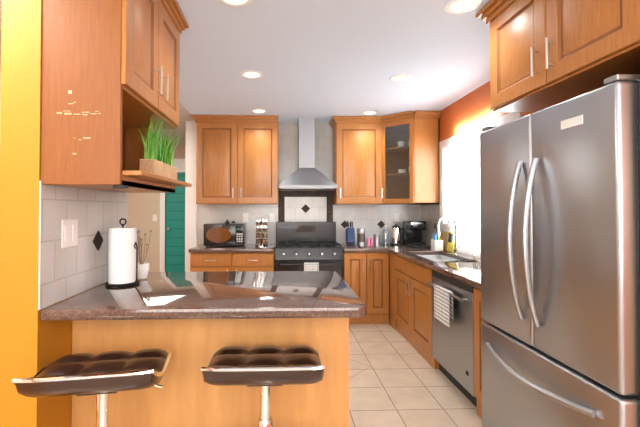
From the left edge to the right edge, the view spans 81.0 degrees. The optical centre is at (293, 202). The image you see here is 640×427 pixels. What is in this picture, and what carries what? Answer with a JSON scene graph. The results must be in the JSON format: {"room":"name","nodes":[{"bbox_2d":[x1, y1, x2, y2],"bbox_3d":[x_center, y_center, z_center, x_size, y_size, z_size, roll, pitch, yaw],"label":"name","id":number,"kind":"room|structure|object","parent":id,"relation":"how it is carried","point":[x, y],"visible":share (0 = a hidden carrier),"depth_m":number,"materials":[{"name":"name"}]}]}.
{"room":"kitchen","nodes":[
{"label":"kitchen","id":0,"kind":"room"},
{"bbox_2d":[0,43,0,102],"bbox_3d":[-2.075,0.119,0.845,0.120,2.550,6.320,0,-1,-2],"label":"wall","id":1,"kind":"structure","parent":0,"point":[0,72],"depth_m":2.65,"materials":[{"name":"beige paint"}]},
{"bbox_2d":[0,0,107,426],"bbox_3d":[-1.105,0.136,1.905,0.154,2.550,0.845,0,-1,-2],"label":"wall","id":2,"kind":"structure","parent":0,"point":[32,343],"depth_m":1.49,"materials":[{"name":"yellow paint"}]},
{"bbox_2d":[38,181,127,309],"bbox_3d":[-1.024,0.178,1.908,0.007,0.514,0.844,0,-1,-2],"label":"wall tiles","id":3,"kind":"structure","parent":2,"relation":"attached to","point":[68,272],"depth_m":1.73,"materials":[{"name":"white tile"}]},
{"bbox_2d":[61,219,77,247],"bbox_3d":[-1.008,0.140,1.688,0.009,0.125,0.125,0,-1,-2],"label":"light switch","id":4,"kind":"object","parent":3,"relation":"attached to","point":[69,232],"visible":1,"depth_m":1.68,"materials":[{"name":"white plastic"}]},
{"bbox_2d":[93,231,102,250],"bbox_3d":[-1.019,0.202,1.950,0.006,0.104,0.104,0,-1,-2],"label":"tile","id":5,"kind":"object","parent":3,"relation":"attached to","point":[98,240],"depth_m":1.95,"materials":[{"name":"grey tile"}]},
{"bbox_2d":[41,0,191,192],"bbox_3d":[-0.830,-0.593,1.945,0.394,1.082,0.874,0,-1,-2],"label":"upper cabinet","id":6,"kind":"object","parent":2,"relation":"attached to","point":[110,73],"visible":1,"depth_m":1.51,"materials":[{"name":"brown wood"}]},
{"bbox_2d":[134,112,184,179],"bbox_3d":[-0.751,-0.305,2.100,0.256,0.367,0.519,0,-1,-2],"label":"grass plant","id":7,"kind":"object","parent":6,"relation":"in","point":[157,160],"visible":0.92,"depth_m":1.98,"materials":[{"name":"green plant"}]},
{"bbox_2d":[128,145,185,271],"bbox_3d":[-1.214,0.218,7.026,6.150,2.550,0.120,0,-1,-2],"label":"wall","id":8,"kind":"structure","parent":0,"point":[143,208],"depth_m":6.91,"materials":[{"name":"beige paint"}]},
{"bbox_2d":[160,159,184,271],"bbox_3d":[-1.957,0.342,6.934,1.020,2.300,0.030,0,-1,-2],"label":"door frame","id":9,"kind":"structure","parent":8,"relation":"attached to","point":[179,164],"depth_m":6.91,"materials":[{"name":"white wood"}]},
{"bbox_2d":[166,173,184,271],"bbox_3d":[-1.957,0.464,6.941,0.830,2.035,0.132,0,-1,-2],"label":"door","id":10,"kind":"structure","parent":8,"relation":"in","point":[175,231],"depth_m":6.96,"materials":[{"name":"teal wood"}]},
{"bbox_2d":[0,0,489,144],"bbox_3d":[-1.063,-1.180,2.491,6.150,0.100,9.500,0,-1,-2],"label":"ceiling","id":11,"kind":"structure","parent":0,"point":[322,60],"depth_m":2.90,"materials":[{"name":"grey paint"}]},
{"bbox_2d":[219,0,251,6],"bbox_3d":[-0.324,-1.132,2.064,0.196,0.008,0.196,0,-1,-2],"label":"recessed light","id":12,"kind":"object","parent":11,"relation":"in","point":[237,3],"visible":1,"depth_m":2.11,"materials":[{"name":"white"}]},
{"bbox_2d":[240,70,262,78],"bbox_3d":[-0.364,-1.112,3.263,0.196,0.008,0.196,0,-1,-2],"label":"recessed light","id":13,"kind":"object","parent":11,"relation":"in","point":[251,74],"visible":1,"depth_m":3.25,"materials":[{"name":"white glass"}]},
{"bbox_2d":[251,109,266,112],"bbox_3d":[-0.414,-1.093,4.482,0.196,0.008,0.196,0,-1,-2],"label":"recessed light","id":14,"kind":"object","parent":11,"relation":"in","point":[258,110],"visible":1,"depth_m":4.46,"materials":[{"name":"white"}]},
{"bbox_2d":[362,111,377,114],"bbox_3d":[0.934,-1.091,4.567,0.196,0.008,0.196,0,-1,-2],"label":"recessed light","id":15,"kind":"object","parent":11,"relation":"in","point":[369,112],"visible":1,"depth_m":4.55,"materials":[{"name":"white"}]},
{"bbox_2d":[389,74,410,81],"bbox_3d":[0.954,-1.111,3.347,0.196,0.008,0.196,0,-1,-2],"label":"recessed light","id":16,"kind":"object","parent":11,"relation":"in","point":[399,77],"visible":1,"depth_m":3.33,"materials":[{"name":"white"}]},
{"bbox_2d":[444,0,481,13],"bbox_3d":[0.974,-1.130,2.147,0.196,0.008,0.196,0,-1,-2],"label":"recessed light","id":17,"kind":"object","parent":11,"relation":"in","point":[457,6],"visible":1,"depth_m":2.15,"materials":[{"name":"white"}]},
{"bbox_2d":[185,121,419,271],"bbox_3d":[0.240,0.187,5.114,3.370,2.550,0.160,0,-1,-2],"label":"wall","id":18,"kind":"structure","parent":0,"point":[368,218],"depth_m":5.05,"materials":[{"name":"tile"}]},
{"bbox_2d":[191,115,277,203],"bbox_3d":[-0.736,-0.529,4.840,1.084,1.113,0.380,0,-1,-2],"label":"upper cabinet","id":19,"kind":"object","parent":18,"relation":"attached to","point":[236,159],"visible":1,"depth_m":4.70,"materials":[{"name":"brown wood"}]},
{"bbox_2d":[243,213,247,221],"bbox_3d":[-0.643,0.206,5.019,0.074,0.120,0.009,0,-1,-2],"label":"electrical outlet plate","id":20,"kind":"object","parent":18,"relation":"attached to","point":[245,215],"depth_m":5.02,"materials":[{"name":"white plastic"}]},
{"bbox_2d":[269,213,274,221],"bbox_3d":[-0.288,0.206,5.031,0.074,0.120,0.009,0,-1,-2],"label":"electrical outlet plate","id":21,"kind":"object","parent":18,"relation":"attached to","point":[272,217],"depth_m":5.03,"materials":[{"name":"white plastic"}]},
{"bbox_2d":[231,191,384,227],"bbox_3d":[0.197,0.100,5.050,2.110,0.513,0.006,0,-1,-2],"label":"decorative tile","id":22,"kind":"object","parent":18,"relation":"attached to","point":[282,195],"depth_m":5.05,"materials":[{"name":"tile"}]},
{"bbox_2d":[279,118,337,189],"bbox_3d":[0.175,-0.627,4.813,0.720,0.927,0.497,0,-1,-2],"label":"range hood","id":23,"kind":"object","parent":18,"relation":"attached to","point":[306,175],"visible":1,"depth_m":4.82,"materials":[{"name":"silver metal"}]},
{"bbox_2d":[333,118,388,204],"bbox_3d":[0.854,-0.515,4.902,0.627,1.087,0.361,0,-1,-2],"label":"upper cabinet","id":24,"kind":"object","parent":18,"relation":"attached to","point":[356,141],"depth_m":4.76,"materials":[{"name":"brown wood"}]},
{"bbox_2d":[394,213,398,221],"bbox_3d":[1.406,0.207,5.087,0.074,0.120,0.009,0,-1,-2],"label":"electrical outlet plate","id":25,"kind":"object","parent":18,"relation":"attached to","point":[396,215],"depth_m":5.08,"materials":[{"name":"white plastic"}]},
{"bbox_2d":[381,118,416,201],"bbox_3d":[1.288,-0.525,4.625,0.314,0.963,0.314,0,-1,-2],"label":"door","id":26,"kind":"structure","parent":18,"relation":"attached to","point":[391,159],"depth_m":4.74,"materials":[{"name":"brown wood"}]},
{"bbox_2d":[349,322,481,426],"bbox_3d":[0.439,1.454,1.452,3.212,0.100,7.410,0,-1,-2],"label":"floor","id":27,"kind":"structure","parent":0,"point":[401,381],"depth_m":2.86,"materials":[{"name":"beige tile"}]},
{"bbox_2d":[12,348,171,426],"bbox_3d":[-0.729,0.991,1.426,0.470,0.825,0.410,0,-1,-10],"label":"bar stool","id":28,"kind":"object","parent":27,"relation":"on","point":[102,376],"visible":1,"depth_m":1.36,"materials":[{"name":"black leather"}]},
{"bbox_2d":[71,318,348,426],"bbox_3d":[-0.388,0.949,2.043,1.284,0.929,0.610,0,-1,-2],"label":"base cabinet","id":29,"kind":"object","parent":27,"relation":"on","point":[185,395],"visible":0.58,"depth_m":1.74,"materials":[{"name":"brown wood"}]},
{"bbox_2d":[41,271,365,320],"bbox_3d":[-0.363,0.459,1.952,1.314,0.045,0.890,0,-1,-2],"label":"countertop","id":30,"kind":"structure","parent":29,"relation":"on","point":[238,295],"depth_m":1.68,"materials":[{"name":"stone"}]},
{"bbox_2d":[105,218,138,286],"bbox_3d":[-0.910,0.261,1.997,0.176,0.351,0.170,0,-1,-2],"label":"paper towel holder","id":31,"kind":"object","parent":30,"relation":"on","point":[122,256],"visible":1,"depth_m":1.94,"materials":[{"name":"white paper"}]},
{"bbox_2d":[137,230,151,278],"bbox_3d":[-0.879,0.300,2.163,0.102,0.278,0.090,0,-1,-2],"label":"pot","id":32,"kind":"object","parent":30,"relation":"on","point":[143,269],"visible":0.83,"depth_m":2.14,"materials":[{"name":"white ceramic"}]},
{"bbox_2d":[190,250,274,271],"bbox_3d":[-0.729,1.026,4.676,0.985,0.859,0.659,0,-1,-2],"label":"base cabinet","id":33,"kind":"object","parent":27,"relation":"on","point":[223,262],"visible":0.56,"depth_m":4.39,"materials":[{"name":"brown wood"}]},
{"bbox_2d":[188,244,274,252],"bbox_3d":[-0.734,0.576,4.689,1.000,0.040,0.648,0,-1,-2],"label":"countertop","id":34,"kind":"structure","parent":33,"relation":"on","point":[245,248],"depth_m":4.38,"materials":[{"name":"stone"}]},
{"bbox_2d":[203,223,245,246],"bbox_3d":[-0.865,0.413,4.771,0.500,0.285,0.345,0,-1,-2],"label":"microwave","id":35,"kind":"object","parent":34,"relation":"on","point":[224,234],"visible":1,"depth_m":4.60,"materials":[{"name":"black metal"}]},
{"bbox_2d":[255,217,267,245],"bbox_3d":[-0.404,0.374,4.769,0.170,0.364,0.170,0,-1,-2],"label":"spice rack","id":36,"kind":"object","parent":34,"relation":"on","point":[262,236],"visible":1,"depth_m":4.72,"materials":[{"name":"silver metal"}]},
{"bbox_2d":[200,345,326,426],"bbox_3d":[-0.113,0.994,1.501,0.470,0.820,0.410,0,-1,-2],"label":"bar stool","id":37,"kind":"object","parent":27,"relation":"on","point":[265,368],"visible":1,"depth_m":1.45,"materials":[{"name":"black leather"}]},
{"bbox_2d":[275,222,342,278],"bbox_3d":[0.179,0.856,4.681,0.806,1.200,0.698,0,-1,-2],"label":"stove","id":38,"kind":"object","parent":27,"relation":"on","point":[307,246],"visible":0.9,"depth_m":4.43,"materials":[{"name":"black metal"}]},
{"bbox_2d":[304,263,318,270],"bbox_3d":[0.210,0.804,4.352,0.170,0.193,0.036,0,-1,-2],"label":"oven towel","id":39,"kind":"object","parent":38,"relation":"hanging from","point":[307,266],"depth_m":4.33,"materials":[{"name":"white fabric"}]},
{"bbox_2d":[343,252,388,323],"bbox_3d":[0.862,1.027,4.729,0.544,0.859,0.659,0,-1,-2],"label":"base cabinet","id":40,"kind":"object","parent":27,"relation":"on","point":[366,277],"visible":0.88,"depth_m":4.44,"materials":[{"name":"brown wood"}]},
{"bbox_2d":[389,253,485,418],"bbox_3d":[1.465,1.009,3.634,0.654,0.859,2.888,0,-1,-2],"label":"base cabinet","id":41,"kind":"object","parent":27,"relation":"on","point":[410,304],"visible":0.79,"depth_m":3.54,"materials":[{"name":"brown wood"}]},
{"bbox_2d":[341,215,480,289],"bbox_3d":[1.208,0.434,3.635,1.168,0.617,2.888,0,-1,-2],"label":"countertop","id":42,"kind":"structure","parent":41,"relation":"on","point":[458,266],"depth_m":3.75,"materials":[{"name":"stone"}]},
{"bbox_2d":[346,221,354,243],"bbox_3d":[0.751,0.399,4.926,0.100,0.312,0.162,0,-1,-2],"label":"knife block","id":43,"kind":"object","parent":42,"relation":"on","point":[350,235],"visible":1,"depth_m":4.88,"materials":[{"name":"blue plastic"}]},
{"bbox_2d":[357,228,364,244],"bbox_3d":[0.883,0.446,4.861,0.104,0.222,0.104,0,-1,-2],"label":"canister","id":44,"kind":"object","parent":42,"relation":"on","point":[360,236],"visible":1,"depth_m":4.82,"materials":[{"name":"silver metal"}]},
{"bbox_2d":[367,238,372,245],"bbox_3d":[0.994,0.511,4.833,0.106,0.092,0.042,1,-1,-41],"label":"jars","id":45,"kind":"object","parent":42,"relation":"on","point":[369,241],"visible":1,"depth_m":4.80,"materials":[{"name":"pink"}]},
{"bbox_2d":[373,234,379,244],"bbox_3d":[1.084,0.484,4.847,0.084,0.146,0.083,0,-1,-2],"label":"canister","id":46,"kind":"object","parent":42,"relation":"on","point":[376,239],"visible":1,"depth_m":4.81,"materials":[{"name":"silver metal"}]},
{"bbox_2d":[382,226,388,245],"bbox_3d":[1.186,0.428,4.791,0.084,0.256,0.084,0,-1,-2],"label":"water bottle","id":47,"kind":"object","parent":42,"relation":"on","point":[386,243],"visible":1,"depth_m":4.78,"materials":[{"name":"clear plastic"}]},
{"bbox_2d":[390,224,405,245],"bbox_3d":[1.360,0.422,4.867,0.194,0.270,0.150,0,-1,-2],"label":"kettle","id":48,"kind":"object","parent":42,"relation":"on","point":[396,239],"visible":1,"depth_m":4.82,"materials":[{"name":"silver metal"}]},
{"bbox_2d":[402,221,425,244],"bbox_3d":[1.571,0.400,4.868,0.225,0.315,0.272,0,-1,-2],"label":"coffee maker","id":49,"kind":"object","parent":42,"relation":"on","point":[413,230],"visible":0.9,"depth_m":4.87,"materials":[{"name":"black plastic"}]},
{"bbox_2d":[407,244,430,247],"bbox_3d":[1.552,0.541,4.601,0.240,0.024,0.200,0,-1,-2],"label":"tray","id":50,"kind":"object","parent":42,"relation":"on","point":[418,246],"visible":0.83,"depth_m":4.55,"materials":[{"name":"black"}]},
{"bbox_2d":[431,223,442,250],"bbox_3d":[1.634,0.392,4.246,0.100,0.310,0.120,0,-1,-2],"label":"utensil crock","id":51,"kind":"object","parent":42,"relation":"on","point":[436,243],"visible":0.85,"depth_m":4.19,"materials":[{"name":"white ceramic"}]},
{"bbox_2d":[440,232,448,250],"bbox_3d":[1.732,0.450,4.338,0.038,0.195,0.260,0,-1,-2],"label":"cutting board","id":52,"kind":"object","parent":42,"relation":"on","point":[444,237],"visible":0.54,"depth_m":4.25,"materials":[{"name":"brown wood"}]},
{"bbox_2d":[436,215,460,253],"bbox_3d":[1.616,0.336,3.872,0.235,0.413,0.121,0,-1,-2],"label":"faucet","id":53,"kind":"object","parent":42,"relation":"on","point":[456,251],"depth_m":3.90,"materials":[{"name":"silver metal"}]},
{"bbox_2d":[447,231,454,251],"bbox_3d":[1.738,0.434,4.109,0.042,0.219,0.140,0,-1,-2],"label":"bottle","id":54,"kind":"object","parent":42,"relation":"on","point":[451,242],"visible":0.88,"depth_m":4.09,"materials":[{"name":"yellow plastic"}]},
{"bbox_2d":[428,270,476,407],"bbox_3d":[1.472,0.998,2.866,0.674,0.856,0.683,0,-1,-2],"label":"dishwasher","id":55,"kind":"object","parent":27,"relation":"on","point":[452,327],"visible":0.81,"depth_m":2.77,"materials":[{"name":"silver metal"}]},
{"bbox_2d":[434,285,453,327],"bbox_3d":[1.154,0.796,2.868,0.037,0.261,0.260,0,-1,-2],"label":"dish towel","id":56,"kind":"object","parent":55,"relation":"hanging from","point":[443,300],"depth_m":2.83,"materials":[{"name":"white fabric"}]},
{"bbox_2d":[480,74,639,426],"bbox_3d":[1.431,0.487,1.713,0.846,1.842,0.895,0,-1,-2],"label":"fridge","id":57,"kind":"object","parent":27,"relation":"on","point":[560,248],"visible":1,"depth_m":1.51,"materials":[{"name":"silver metal"}]},
{"bbox_2d":[422,81,533,204],"bbox_3d":[1.955,0.130,1.524,0.180,2.550,7.410,0,-1,-2],"label":"wall","id":58,"kind":"structure","parent":0,"point":[470,110],"depth_m":3.81,"materials":[{"name":"orange paint"}]},
{"bbox_2d":[420,204,480,257],"bbox_3d":[1.790,0.274,3.657,0.008,0.527,2.889,0,-1,-2],"label":"wall tiles","id":59,"kind":"structure","parent":58,"relation":"attached to","point":[430,216],"depth_m":4.58,"materials":[{"name":"white tile"}]},
{"bbox_2d":[439,112,522,235],"bbox_3d":[1.810,-0.200,3.706,0.125,1.060,1.550,0,-1,-2],"label":"kitchen window","id":60,"kind":"structure","parent":58,"relation":"in","point":[460,192],"depth_m":4.03,"materials":[{"name":"white glass"}]},
{"bbox_2d":[476,0,639,111],"bbox_3d":[1.480,-0.788,1.753,0.750,0.693,0.975,0,-1,-2],"label":"upper cabinet","id":61,"kind":"object","parent":58,"relation":"attached to","point":[544,54],"visible":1,"depth_m":1.69,"materials":[{"name":"brown wood"}]}
]}

